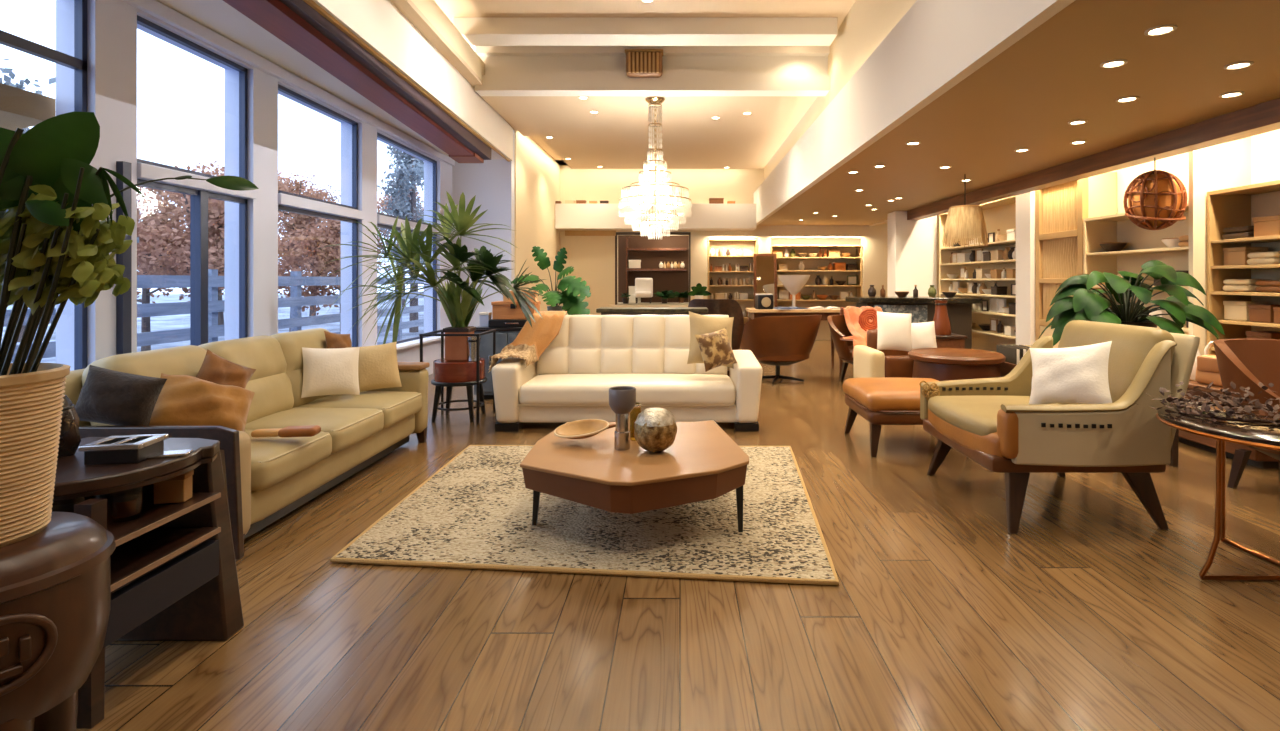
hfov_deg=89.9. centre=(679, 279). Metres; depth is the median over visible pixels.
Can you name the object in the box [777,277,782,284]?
storage box
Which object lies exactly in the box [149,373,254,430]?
cushion
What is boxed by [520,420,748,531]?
coffee table
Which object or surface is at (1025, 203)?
trim
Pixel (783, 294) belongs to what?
picture
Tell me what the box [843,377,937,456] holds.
leather ottoman
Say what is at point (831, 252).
storage box
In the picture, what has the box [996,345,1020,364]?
album
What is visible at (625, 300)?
plant
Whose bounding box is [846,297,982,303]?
countertop
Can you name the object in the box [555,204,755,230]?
trim
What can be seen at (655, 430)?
decorative sphere
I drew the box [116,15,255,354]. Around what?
window
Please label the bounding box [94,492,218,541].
shelf
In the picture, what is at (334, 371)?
cushion
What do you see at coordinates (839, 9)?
ceiling
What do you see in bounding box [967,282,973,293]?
picture frame
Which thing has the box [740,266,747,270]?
storage box
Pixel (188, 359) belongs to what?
cushion
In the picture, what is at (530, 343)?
throw
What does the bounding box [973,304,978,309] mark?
vase
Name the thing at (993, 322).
picture
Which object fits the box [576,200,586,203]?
storage box
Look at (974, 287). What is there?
vase
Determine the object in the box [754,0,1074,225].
ceiling beam
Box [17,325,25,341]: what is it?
tree
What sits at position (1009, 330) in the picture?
storage box
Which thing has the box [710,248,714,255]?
vase
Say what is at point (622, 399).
cup
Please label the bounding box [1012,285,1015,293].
picture
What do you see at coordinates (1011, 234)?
storage box
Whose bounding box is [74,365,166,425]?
cushion
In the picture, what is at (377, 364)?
cushion
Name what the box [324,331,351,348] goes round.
cushion
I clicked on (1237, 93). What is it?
recessed light
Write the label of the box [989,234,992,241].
picture
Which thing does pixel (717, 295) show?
storage box
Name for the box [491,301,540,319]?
box
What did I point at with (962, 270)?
picture frame
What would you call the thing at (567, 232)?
trim
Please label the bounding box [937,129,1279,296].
wall
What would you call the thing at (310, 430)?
wooden brush
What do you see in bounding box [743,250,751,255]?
storage box
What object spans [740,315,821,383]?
lounge chair
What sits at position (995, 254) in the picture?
storage box
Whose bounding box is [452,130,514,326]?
wall
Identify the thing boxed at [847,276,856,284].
picture frame
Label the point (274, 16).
trim
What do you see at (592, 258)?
wall
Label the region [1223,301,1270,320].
storage box
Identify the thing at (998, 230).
bottle
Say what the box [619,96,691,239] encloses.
crystal chandelier
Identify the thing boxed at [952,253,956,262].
picture frame
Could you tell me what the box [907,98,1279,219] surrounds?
ceiling beam
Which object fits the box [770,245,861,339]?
shelving
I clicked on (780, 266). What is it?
storage box
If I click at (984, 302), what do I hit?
picture
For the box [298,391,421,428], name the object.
seat cushion
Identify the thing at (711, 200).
storage box
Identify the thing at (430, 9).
wall
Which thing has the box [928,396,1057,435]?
seat cushion
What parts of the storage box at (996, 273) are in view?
lid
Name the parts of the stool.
leg, leg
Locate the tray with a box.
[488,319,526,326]
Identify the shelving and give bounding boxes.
[707,239,757,323]
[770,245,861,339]
[939,196,1015,351]
[1083,203,1188,334]
[1207,180,1279,354]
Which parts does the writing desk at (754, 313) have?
leg, leg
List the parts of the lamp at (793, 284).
stem, lamp shade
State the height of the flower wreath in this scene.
0.144 m
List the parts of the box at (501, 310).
lid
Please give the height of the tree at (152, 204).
4.087 m
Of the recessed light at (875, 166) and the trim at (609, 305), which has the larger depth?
the trim at (609, 305)
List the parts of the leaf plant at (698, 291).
pot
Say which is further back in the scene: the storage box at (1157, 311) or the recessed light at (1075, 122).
the storage box at (1157, 311)
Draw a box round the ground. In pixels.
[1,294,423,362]
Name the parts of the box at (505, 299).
lid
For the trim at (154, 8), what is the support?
attached to the wall at (112, 26)
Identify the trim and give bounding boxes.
[122,0,454,165]
[223,0,473,155]
[279,0,490,159]
[303,0,509,161]
[390,0,516,130]
[396,336,444,349]
[449,153,483,162]
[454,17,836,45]
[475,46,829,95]
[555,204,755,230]
[565,230,615,235]
[609,305,687,306]
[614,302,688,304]
[615,232,690,304]
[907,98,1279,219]
[1016,191,1034,344]
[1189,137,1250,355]
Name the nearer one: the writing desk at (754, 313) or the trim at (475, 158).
the trim at (475, 158)
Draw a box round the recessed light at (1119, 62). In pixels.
[1100,59,1127,67]
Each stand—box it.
[935,333,967,348]
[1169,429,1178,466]
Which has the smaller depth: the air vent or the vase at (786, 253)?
the air vent
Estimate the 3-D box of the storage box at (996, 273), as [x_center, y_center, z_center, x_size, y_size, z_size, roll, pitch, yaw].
[4.707,-0.088,9.440,0.170,0.132,0.191,0,0,0]
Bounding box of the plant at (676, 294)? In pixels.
[671,291,688,302]
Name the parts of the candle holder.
stem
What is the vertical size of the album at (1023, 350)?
0.280 m
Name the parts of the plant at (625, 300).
pot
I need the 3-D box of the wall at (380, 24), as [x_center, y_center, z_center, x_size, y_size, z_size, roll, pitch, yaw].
[-2.534,-2.205,4.410,0.030,0.530,12.028,0,0,-2]
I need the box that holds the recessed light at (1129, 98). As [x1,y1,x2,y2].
[1116,96,1138,101]
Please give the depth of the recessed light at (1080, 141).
5.74 m
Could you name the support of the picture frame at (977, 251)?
on the shelving at (1000, 214)
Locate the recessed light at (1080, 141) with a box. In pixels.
[1070,140,1086,143]
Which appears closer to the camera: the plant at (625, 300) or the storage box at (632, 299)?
the plant at (625, 300)
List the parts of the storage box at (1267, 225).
lid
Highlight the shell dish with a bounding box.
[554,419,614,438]
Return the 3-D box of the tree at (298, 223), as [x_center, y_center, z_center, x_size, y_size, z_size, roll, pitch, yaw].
[-11.193,-0.819,18.111,3.781,4.743,3.326,0,0,29]
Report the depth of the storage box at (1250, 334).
5.12 m
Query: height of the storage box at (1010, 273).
0.132 m
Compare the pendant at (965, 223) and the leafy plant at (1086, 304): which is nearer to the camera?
the leafy plant at (1086, 304)
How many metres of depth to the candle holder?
3.68 m
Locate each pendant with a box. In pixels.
[942,174,987,246]
[1123,158,1187,229]
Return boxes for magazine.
[773,306,807,309]
[809,306,839,308]
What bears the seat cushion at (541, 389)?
on the tufted sofa at (571, 380)
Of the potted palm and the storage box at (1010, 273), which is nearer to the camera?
the potted palm
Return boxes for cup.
[609,386,635,413]
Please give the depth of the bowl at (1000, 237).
9.25 m
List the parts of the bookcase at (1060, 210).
drawer, fluted panel, fluted panel, fluted panel, frame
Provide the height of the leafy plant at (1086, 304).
0.700 m
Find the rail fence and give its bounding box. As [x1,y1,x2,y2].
[1,269,423,361]
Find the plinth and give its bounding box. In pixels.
[1179,380,1277,468]
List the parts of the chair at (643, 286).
seat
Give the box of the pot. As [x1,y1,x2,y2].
[443,327,475,360]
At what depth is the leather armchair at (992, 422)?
3.58 m
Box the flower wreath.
[1134,381,1279,424]
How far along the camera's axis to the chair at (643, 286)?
15.04 m
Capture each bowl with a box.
[797,253,806,256]
[801,295,810,299]
[817,295,827,299]
[818,266,826,269]
[829,295,838,299]
[835,281,845,284]
[841,253,850,256]
[895,291,908,296]
[942,291,956,296]
[947,274,958,278]
[958,288,966,292]
[978,324,989,330]
[982,289,990,293]
[985,273,993,278]
[997,235,1006,240]
[1002,307,1008,313]
[1099,242,1126,251]
[1161,238,1180,247]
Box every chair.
[635,278,652,302]
[688,299,743,375]
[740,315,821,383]
[827,315,852,380]
[853,329,913,377]
[1213,339,1279,487]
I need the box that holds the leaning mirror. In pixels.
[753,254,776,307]
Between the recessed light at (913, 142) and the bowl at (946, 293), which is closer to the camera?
the recessed light at (913, 142)
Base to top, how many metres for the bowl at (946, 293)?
0.092 m
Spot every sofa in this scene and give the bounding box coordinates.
[63,328,429,561]
[492,315,762,431]
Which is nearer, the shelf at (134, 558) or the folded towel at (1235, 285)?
the shelf at (134, 558)
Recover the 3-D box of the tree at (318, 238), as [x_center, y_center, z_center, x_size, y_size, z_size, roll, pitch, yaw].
[-8.296,-0.405,15.567,2.362,3.915,3.109,0,0,19]
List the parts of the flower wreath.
stem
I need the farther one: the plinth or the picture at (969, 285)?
the picture at (969, 285)
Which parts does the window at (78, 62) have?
frame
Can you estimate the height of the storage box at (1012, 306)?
0.157 m
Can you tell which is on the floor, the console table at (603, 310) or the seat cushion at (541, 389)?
the console table at (603, 310)
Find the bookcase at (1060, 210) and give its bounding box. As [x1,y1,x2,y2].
[1035,172,1116,347]
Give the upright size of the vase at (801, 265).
0.199 m
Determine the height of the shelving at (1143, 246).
1.550 m
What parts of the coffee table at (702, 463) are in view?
leg, leg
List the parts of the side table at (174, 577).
leg, drawer panel, panel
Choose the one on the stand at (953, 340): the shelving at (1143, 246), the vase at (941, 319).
the vase at (941, 319)
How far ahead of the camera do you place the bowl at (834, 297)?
14.64 m
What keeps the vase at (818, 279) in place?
on the shelving at (811, 264)
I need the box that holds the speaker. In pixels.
[755,294,772,308]
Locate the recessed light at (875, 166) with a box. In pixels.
[873,165,885,167]
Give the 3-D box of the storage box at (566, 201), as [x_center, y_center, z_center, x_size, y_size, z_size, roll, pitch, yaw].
[-2.410,-1.701,14.050,0.207,0.079,0.185,0,0,0]
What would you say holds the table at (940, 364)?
on the floor
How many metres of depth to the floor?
2.63 m
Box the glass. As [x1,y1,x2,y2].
[629,403,641,440]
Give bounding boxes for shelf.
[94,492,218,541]
[110,527,217,589]
[626,238,685,297]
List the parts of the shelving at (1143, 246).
panel, panel, shelf, shelf, panel, shelf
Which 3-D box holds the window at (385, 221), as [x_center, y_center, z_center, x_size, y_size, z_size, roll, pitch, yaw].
[-3.745,-0.490,8.845,0.150,2.680,2.050,0,0,0]
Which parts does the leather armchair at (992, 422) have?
leg, seat rail, armrest, arm, leg, seat frame, leg, armrest, backrest, leg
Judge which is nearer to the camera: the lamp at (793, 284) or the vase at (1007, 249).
the vase at (1007, 249)
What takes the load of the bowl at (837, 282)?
on the shelving at (811, 264)
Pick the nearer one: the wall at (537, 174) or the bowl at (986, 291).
the bowl at (986, 291)
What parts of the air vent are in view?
plate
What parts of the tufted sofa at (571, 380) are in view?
armrest, backrest, armrest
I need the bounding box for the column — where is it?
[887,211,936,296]
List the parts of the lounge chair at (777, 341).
post, seat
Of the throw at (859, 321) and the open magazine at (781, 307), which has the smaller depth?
the throw at (859, 321)
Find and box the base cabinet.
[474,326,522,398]
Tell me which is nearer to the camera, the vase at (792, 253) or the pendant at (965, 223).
the pendant at (965, 223)
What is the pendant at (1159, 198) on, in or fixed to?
hanging from the ceiling at (1027, 96)
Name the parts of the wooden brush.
handle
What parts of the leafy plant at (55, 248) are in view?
planter, stem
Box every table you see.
[53,437,243,728]
[419,329,495,423]
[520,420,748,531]
[596,307,707,314]
[908,348,1005,380]
[1156,402,1279,579]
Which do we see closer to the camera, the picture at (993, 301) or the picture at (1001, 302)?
the picture at (1001, 302)
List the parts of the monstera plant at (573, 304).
stem, pot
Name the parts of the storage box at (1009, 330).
lid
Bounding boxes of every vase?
[57,395,80,457]
[467,336,480,360]
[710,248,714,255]
[733,277,737,284]
[783,249,788,256]
[790,249,795,256]
[799,262,804,269]
[815,275,820,284]
[822,276,828,284]
[868,285,875,296]
[928,285,936,296]
[933,300,951,334]
[969,250,974,261]
[972,283,977,293]
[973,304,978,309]
[979,283,986,293]
[1002,247,1009,259]
[1008,247,1014,259]
[1012,248,1015,258]
[1190,349,1200,380]
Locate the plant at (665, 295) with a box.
[654,290,673,302]
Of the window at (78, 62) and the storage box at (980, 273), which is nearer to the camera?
the window at (78, 62)
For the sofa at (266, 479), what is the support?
on the floor
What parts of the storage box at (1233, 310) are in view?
lid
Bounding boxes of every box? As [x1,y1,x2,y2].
[78,434,168,464]
[154,470,193,503]
[479,312,491,326]
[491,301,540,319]
[502,291,538,301]
[565,200,575,203]
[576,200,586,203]
[628,260,640,267]
[628,286,634,293]
[629,294,640,302]
[709,198,723,203]
[714,266,721,270]
[715,293,723,298]
[739,294,747,299]
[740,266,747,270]
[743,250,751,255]
[772,250,782,256]
[777,264,787,269]
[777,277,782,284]
[789,292,800,299]
[827,249,839,256]
[832,262,845,269]
[846,264,856,269]
[959,253,970,262]
[976,269,993,278]
[983,251,990,260]
[990,250,1003,260]
[990,269,1005,277]
[991,286,1006,294]
[1004,326,1015,335]
[1006,229,1015,239]
[1006,269,1015,277]
[1008,303,1015,314]
[1149,310,1173,320]
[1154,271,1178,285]
[1223,247,1267,265]
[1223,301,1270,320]
[1245,331,1279,339]
[1248,304,1279,322]
[1253,215,1279,236]
[1273,307,1279,323]
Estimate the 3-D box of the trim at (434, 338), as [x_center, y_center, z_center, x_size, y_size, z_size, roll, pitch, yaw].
[-3.640,0.870,5.440,0.160,0.040,9.880,0,0,0]
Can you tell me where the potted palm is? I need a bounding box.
[319,191,545,360]
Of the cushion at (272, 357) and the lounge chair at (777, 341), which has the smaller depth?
the cushion at (272, 357)
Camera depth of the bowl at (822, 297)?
14.65 m
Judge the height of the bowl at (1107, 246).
0.107 m
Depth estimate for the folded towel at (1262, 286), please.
5.04 m
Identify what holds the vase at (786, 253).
on the shelving at (811, 264)
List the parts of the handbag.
handle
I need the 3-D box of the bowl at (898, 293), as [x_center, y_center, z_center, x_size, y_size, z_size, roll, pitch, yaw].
[3.450,0.222,9.950,0.225,0.092,0.225,0,0,0]
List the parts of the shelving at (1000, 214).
panel, panel, shelf, shelf, shelf, shelf, panel, shelf, shelf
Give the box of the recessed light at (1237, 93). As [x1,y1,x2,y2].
[1219,91,1244,97]
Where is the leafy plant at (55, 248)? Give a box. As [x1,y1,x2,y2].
[0,111,258,546]
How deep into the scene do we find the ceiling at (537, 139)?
12.65 m
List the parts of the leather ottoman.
leg, leg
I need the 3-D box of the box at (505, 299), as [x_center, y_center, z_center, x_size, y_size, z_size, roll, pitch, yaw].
[-1.930,0.195,7.760,0.400,0.130,0.260,0,0,-6]
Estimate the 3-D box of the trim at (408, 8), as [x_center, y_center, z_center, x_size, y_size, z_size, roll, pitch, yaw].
[-2.542,-2.495,4.500,0.320,0.050,12.218,0,0,-2]
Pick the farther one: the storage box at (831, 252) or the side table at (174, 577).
the storage box at (831, 252)
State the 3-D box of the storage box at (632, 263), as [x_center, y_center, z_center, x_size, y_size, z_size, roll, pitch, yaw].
[-1.080,-0.381,15.280,0.282,0.195,0.252,0,0,0]
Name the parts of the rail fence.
rail, post, rail, rail, post, rail, post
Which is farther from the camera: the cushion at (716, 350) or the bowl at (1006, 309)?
the bowl at (1006, 309)
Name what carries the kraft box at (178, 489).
on the side table at (174, 577)
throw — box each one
[488,311,566,372]
[840,306,882,356]
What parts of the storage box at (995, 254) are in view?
lid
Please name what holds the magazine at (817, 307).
on the writing desk at (754, 313)
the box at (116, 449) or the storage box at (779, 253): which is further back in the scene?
the storage box at (779, 253)
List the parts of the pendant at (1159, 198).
lamp shade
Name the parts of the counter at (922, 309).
glass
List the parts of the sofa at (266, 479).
backrest, arm panel, armrest, armrest, leg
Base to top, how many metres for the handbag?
0.374 m
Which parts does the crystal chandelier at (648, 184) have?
stem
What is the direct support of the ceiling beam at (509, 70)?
attached to the wall at (430, 9)
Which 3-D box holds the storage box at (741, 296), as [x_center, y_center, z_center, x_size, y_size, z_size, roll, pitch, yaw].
[1.457,0.381,14.697,0.192,0.133,0.172,0,0,0]
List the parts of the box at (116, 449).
lid frame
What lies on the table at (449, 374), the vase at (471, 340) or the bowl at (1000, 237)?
the vase at (471, 340)
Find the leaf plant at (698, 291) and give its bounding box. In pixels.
[687,283,710,298]
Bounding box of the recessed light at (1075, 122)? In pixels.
[1068,120,1087,124]
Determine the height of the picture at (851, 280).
0.174 m
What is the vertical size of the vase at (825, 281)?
0.219 m
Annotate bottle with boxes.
[880,285,884,296]
[913,285,917,296]
[964,269,968,278]
[996,229,1000,241]
[997,319,1002,332]
[1001,268,1005,277]
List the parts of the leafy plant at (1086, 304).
stem, pot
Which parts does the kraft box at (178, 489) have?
lid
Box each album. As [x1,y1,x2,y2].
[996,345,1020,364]
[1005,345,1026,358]
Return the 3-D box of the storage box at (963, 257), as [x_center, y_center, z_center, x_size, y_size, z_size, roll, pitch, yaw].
[4.728,-0.362,10.516,0.205,0.159,0.229,0,0,0]
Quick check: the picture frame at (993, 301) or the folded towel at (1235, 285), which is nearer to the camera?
the folded towel at (1235, 285)
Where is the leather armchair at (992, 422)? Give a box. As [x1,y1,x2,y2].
[919,320,1199,533]
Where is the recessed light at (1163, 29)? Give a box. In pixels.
[1144,24,1176,35]
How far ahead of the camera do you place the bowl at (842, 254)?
14.65 m
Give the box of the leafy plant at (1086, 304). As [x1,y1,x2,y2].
[1038,260,1224,345]
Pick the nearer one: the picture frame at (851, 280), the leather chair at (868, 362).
the leather chair at (868, 362)
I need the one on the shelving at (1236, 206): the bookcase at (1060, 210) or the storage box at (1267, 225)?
the storage box at (1267, 225)
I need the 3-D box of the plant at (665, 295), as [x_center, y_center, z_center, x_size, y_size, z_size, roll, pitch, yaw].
[-0.358,0.388,14.824,0.538,0.304,0.513,0,0,0]
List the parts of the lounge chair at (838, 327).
leg, seat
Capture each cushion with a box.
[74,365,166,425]
[82,345,206,425]
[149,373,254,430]
[196,349,255,387]
[199,335,293,422]
[244,431,331,490]
[245,408,383,453]
[270,328,328,407]
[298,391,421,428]
[301,347,359,397]
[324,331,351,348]
[346,342,401,391]
[519,374,735,405]
[687,311,733,367]
[695,328,736,371]
[843,377,937,410]
[877,311,911,350]
[911,321,936,349]
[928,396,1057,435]
[1029,341,1111,403]
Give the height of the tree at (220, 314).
4.999 m
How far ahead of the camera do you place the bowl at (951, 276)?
10.99 m
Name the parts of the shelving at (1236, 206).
panel, panel, shelf, shelf, shelf, shelf, panel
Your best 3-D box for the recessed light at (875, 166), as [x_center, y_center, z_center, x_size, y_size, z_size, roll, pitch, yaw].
[2.170,-1.236,6.960,0.132,0.009,0.132,0,0,0]
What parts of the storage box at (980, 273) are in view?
lid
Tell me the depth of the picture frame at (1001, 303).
9.40 m
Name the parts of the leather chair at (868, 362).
armrest, backrest, panel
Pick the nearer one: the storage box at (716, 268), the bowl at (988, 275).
the bowl at (988, 275)
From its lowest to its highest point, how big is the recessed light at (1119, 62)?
0.009 m
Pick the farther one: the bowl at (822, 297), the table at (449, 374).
the bowl at (822, 297)
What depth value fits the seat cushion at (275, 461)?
3.58 m
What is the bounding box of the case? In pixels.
[147,449,192,458]
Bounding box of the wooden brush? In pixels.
[251,425,320,437]
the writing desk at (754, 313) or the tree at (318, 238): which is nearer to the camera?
the writing desk at (754, 313)
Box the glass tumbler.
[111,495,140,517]
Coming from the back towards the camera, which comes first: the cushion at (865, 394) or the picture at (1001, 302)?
the picture at (1001, 302)
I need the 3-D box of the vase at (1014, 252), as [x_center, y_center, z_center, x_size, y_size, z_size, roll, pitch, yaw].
[4.701,-0.362,8.946,0.106,0.159,0.106,0,0,0]
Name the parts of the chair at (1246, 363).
leg, seat, leg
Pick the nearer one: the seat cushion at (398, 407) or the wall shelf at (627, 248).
the seat cushion at (398, 407)
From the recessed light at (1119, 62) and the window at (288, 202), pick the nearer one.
the recessed light at (1119, 62)
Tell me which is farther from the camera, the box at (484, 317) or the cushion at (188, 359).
the box at (484, 317)
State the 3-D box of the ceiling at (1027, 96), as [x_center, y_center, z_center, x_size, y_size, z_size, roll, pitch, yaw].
[2.985,-1.290,6.450,2.590,0.100,16.100,0,0,0]
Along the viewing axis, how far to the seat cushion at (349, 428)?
4.28 m
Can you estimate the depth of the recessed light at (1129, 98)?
4.37 m
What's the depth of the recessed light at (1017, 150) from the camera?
6.11 m
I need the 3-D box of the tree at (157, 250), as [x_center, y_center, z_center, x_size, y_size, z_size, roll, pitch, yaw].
[-8.971,-0.399,12.021,2.940,3.912,3.036,0,0,-43]
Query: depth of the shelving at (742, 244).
14.95 m
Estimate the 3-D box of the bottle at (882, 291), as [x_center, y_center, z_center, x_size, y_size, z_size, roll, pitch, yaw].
[3.200,0.171,10.100,0.076,0.193,0.076,0,0,0]
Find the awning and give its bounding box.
[0,83,55,130]
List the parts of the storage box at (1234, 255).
lid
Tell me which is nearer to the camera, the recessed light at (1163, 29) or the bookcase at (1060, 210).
the recessed light at (1163, 29)
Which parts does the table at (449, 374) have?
post, leg, post, leg, frame, leg, post, leg, post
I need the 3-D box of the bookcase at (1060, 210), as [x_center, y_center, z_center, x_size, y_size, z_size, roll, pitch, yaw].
[4.745,-0.180,7.720,0.390,2.080,0.960,0,0,0]
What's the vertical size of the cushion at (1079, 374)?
0.443 m
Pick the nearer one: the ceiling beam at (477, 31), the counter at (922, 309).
the ceiling beam at (477, 31)
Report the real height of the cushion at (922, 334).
0.379 m
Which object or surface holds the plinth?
on the floor
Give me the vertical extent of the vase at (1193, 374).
0.360 m
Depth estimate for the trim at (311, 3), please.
5.73 m
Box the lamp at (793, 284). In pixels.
[778,275,809,306]
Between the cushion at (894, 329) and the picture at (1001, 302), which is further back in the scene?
the picture at (1001, 302)
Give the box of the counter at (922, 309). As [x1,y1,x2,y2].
[846,297,982,348]
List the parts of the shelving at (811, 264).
shelf, panel, shelf, shelf, shelf, panel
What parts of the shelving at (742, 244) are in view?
panel, shelf, shelf, shelf, panel, panel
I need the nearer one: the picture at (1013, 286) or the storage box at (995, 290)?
the picture at (1013, 286)
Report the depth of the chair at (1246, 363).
4.31 m
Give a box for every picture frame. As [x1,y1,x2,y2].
[779,290,788,298]
[840,291,848,298]
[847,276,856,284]
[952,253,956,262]
[953,281,958,292]
[959,267,965,278]
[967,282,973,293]
[975,249,982,261]
[982,300,988,310]
[988,232,994,242]
[990,298,997,311]
[990,318,997,331]
[997,299,1005,312]
[1011,284,1015,295]
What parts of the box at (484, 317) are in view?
lid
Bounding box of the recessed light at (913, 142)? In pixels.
[906,141,920,144]
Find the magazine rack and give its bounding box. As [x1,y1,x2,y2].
[999,362,1015,376]
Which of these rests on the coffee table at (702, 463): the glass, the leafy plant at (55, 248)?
the glass
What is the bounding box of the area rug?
[330,445,839,585]
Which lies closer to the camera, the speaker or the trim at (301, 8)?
the trim at (301, 8)
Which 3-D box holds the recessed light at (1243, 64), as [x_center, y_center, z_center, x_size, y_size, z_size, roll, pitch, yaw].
[3.220,-1.236,3.690,0.132,0.009,0.132,0,0,0]
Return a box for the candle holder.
[609,386,635,450]
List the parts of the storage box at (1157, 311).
lid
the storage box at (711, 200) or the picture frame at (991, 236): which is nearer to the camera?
the picture frame at (991, 236)
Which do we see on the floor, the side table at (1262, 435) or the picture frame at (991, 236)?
the side table at (1262, 435)
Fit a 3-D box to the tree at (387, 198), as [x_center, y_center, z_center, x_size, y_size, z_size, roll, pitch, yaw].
[-12.791,-1.611,30.131,3.878,6.334,4.191,0,0,9]
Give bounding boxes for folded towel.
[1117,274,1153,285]
[1178,235,1188,246]
[1222,226,1253,238]
[1222,279,1272,291]
[1247,252,1279,264]
[1255,281,1279,292]
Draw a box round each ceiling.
[156,0,503,158]
[434,0,855,29]
[479,95,817,168]
[530,136,566,164]
[759,0,1279,224]
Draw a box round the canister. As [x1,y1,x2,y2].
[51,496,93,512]
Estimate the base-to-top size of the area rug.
0.026 m
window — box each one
[0,0,99,369]
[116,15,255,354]
[278,84,363,346]
[377,132,441,344]
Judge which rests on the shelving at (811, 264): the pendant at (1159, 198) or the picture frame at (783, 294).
the picture frame at (783, 294)
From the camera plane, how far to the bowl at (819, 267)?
14.63 m
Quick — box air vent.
[625,49,663,77]
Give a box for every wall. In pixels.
[56,0,451,374]
[313,0,512,160]
[411,0,484,79]
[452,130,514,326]
[515,131,559,310]
[560,165,886,314]
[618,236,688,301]
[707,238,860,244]
[764,0,916,179]
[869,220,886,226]
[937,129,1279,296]
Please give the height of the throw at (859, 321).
0.622 m
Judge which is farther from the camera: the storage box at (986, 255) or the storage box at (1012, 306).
the storage box at (986, 255)
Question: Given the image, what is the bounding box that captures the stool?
[0,511,115,730]
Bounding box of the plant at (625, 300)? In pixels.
[620,293,629,303]
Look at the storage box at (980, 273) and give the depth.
9.81 m
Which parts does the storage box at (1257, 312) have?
lid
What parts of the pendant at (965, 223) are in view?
cord, lamp shade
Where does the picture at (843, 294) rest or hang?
attached to the picture frame at (843, 294)
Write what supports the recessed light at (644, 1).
in the ceiling at (839, 9)
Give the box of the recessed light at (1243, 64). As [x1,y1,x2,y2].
[1224,61,1253,69]
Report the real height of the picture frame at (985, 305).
0.168 m
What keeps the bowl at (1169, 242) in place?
on the shelving at (1143, 246)
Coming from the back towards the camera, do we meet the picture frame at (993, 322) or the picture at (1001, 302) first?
the picture frame at (993, 322)
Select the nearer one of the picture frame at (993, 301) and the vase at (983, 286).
the picture frame at (993, 301)
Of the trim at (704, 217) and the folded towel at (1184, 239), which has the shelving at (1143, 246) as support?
the folded towel at (1184, 239)
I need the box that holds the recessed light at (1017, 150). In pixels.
[1014,149,1029,151]
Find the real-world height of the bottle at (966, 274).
0.164 m
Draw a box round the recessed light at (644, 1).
[641,0,653,2]
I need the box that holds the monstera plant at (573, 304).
[511,246,590,314]
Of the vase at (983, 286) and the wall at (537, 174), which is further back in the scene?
the wall at (537, 174)
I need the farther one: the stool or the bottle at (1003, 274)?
the bottle at (1003, 274)
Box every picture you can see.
[780,291,787,297]
[841,292,847,298]
[848,277,855,283]
[968,284,971,291]
[977,250,980,260]
[983,301,986,309]
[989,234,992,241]
[991,299,995,309]
[991,320,995,330]
[999,300,1003,310]
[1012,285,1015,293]
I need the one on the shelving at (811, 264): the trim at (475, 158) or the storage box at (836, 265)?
the storage box at (836, 265)
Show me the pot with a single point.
(456, 347)
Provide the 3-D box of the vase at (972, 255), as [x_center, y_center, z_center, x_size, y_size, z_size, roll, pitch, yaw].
[4.724,-0.380,10.299,0.130,0.195,0.130,0,0,0]
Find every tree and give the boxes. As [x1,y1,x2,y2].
[0,59,138,242]
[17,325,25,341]
[137,160,286,312]
[137,165,223,350]
[179,162,281,324]
[278,170,337,331]
[278,183,340,315]
[278,189,388,330]
[377,145,423,332]
[377,180,423,306]
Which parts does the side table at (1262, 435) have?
frame, frame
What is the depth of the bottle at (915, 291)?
10.02 m
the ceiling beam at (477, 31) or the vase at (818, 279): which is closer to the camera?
the ceiling beam at (477, 31)
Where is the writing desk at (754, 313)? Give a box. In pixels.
[746,308,842,372]
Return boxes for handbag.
[1195,341,1222,386]
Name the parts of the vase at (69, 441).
cord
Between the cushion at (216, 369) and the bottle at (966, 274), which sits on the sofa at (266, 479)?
the cushion at (216, 369)
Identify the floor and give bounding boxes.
[76,340,1279,730]
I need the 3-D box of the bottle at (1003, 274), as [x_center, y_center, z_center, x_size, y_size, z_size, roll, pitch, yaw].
[4.699,-0.102,9.286,0.062,0.158,0.062,0,0,0]
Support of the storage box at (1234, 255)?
on the shelving at (1236, 206)
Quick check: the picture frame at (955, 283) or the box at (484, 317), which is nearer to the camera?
the box at (484, 317)
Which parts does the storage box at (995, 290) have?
lid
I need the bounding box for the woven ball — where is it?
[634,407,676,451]
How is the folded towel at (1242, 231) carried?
on the shelving at (1236, 206)

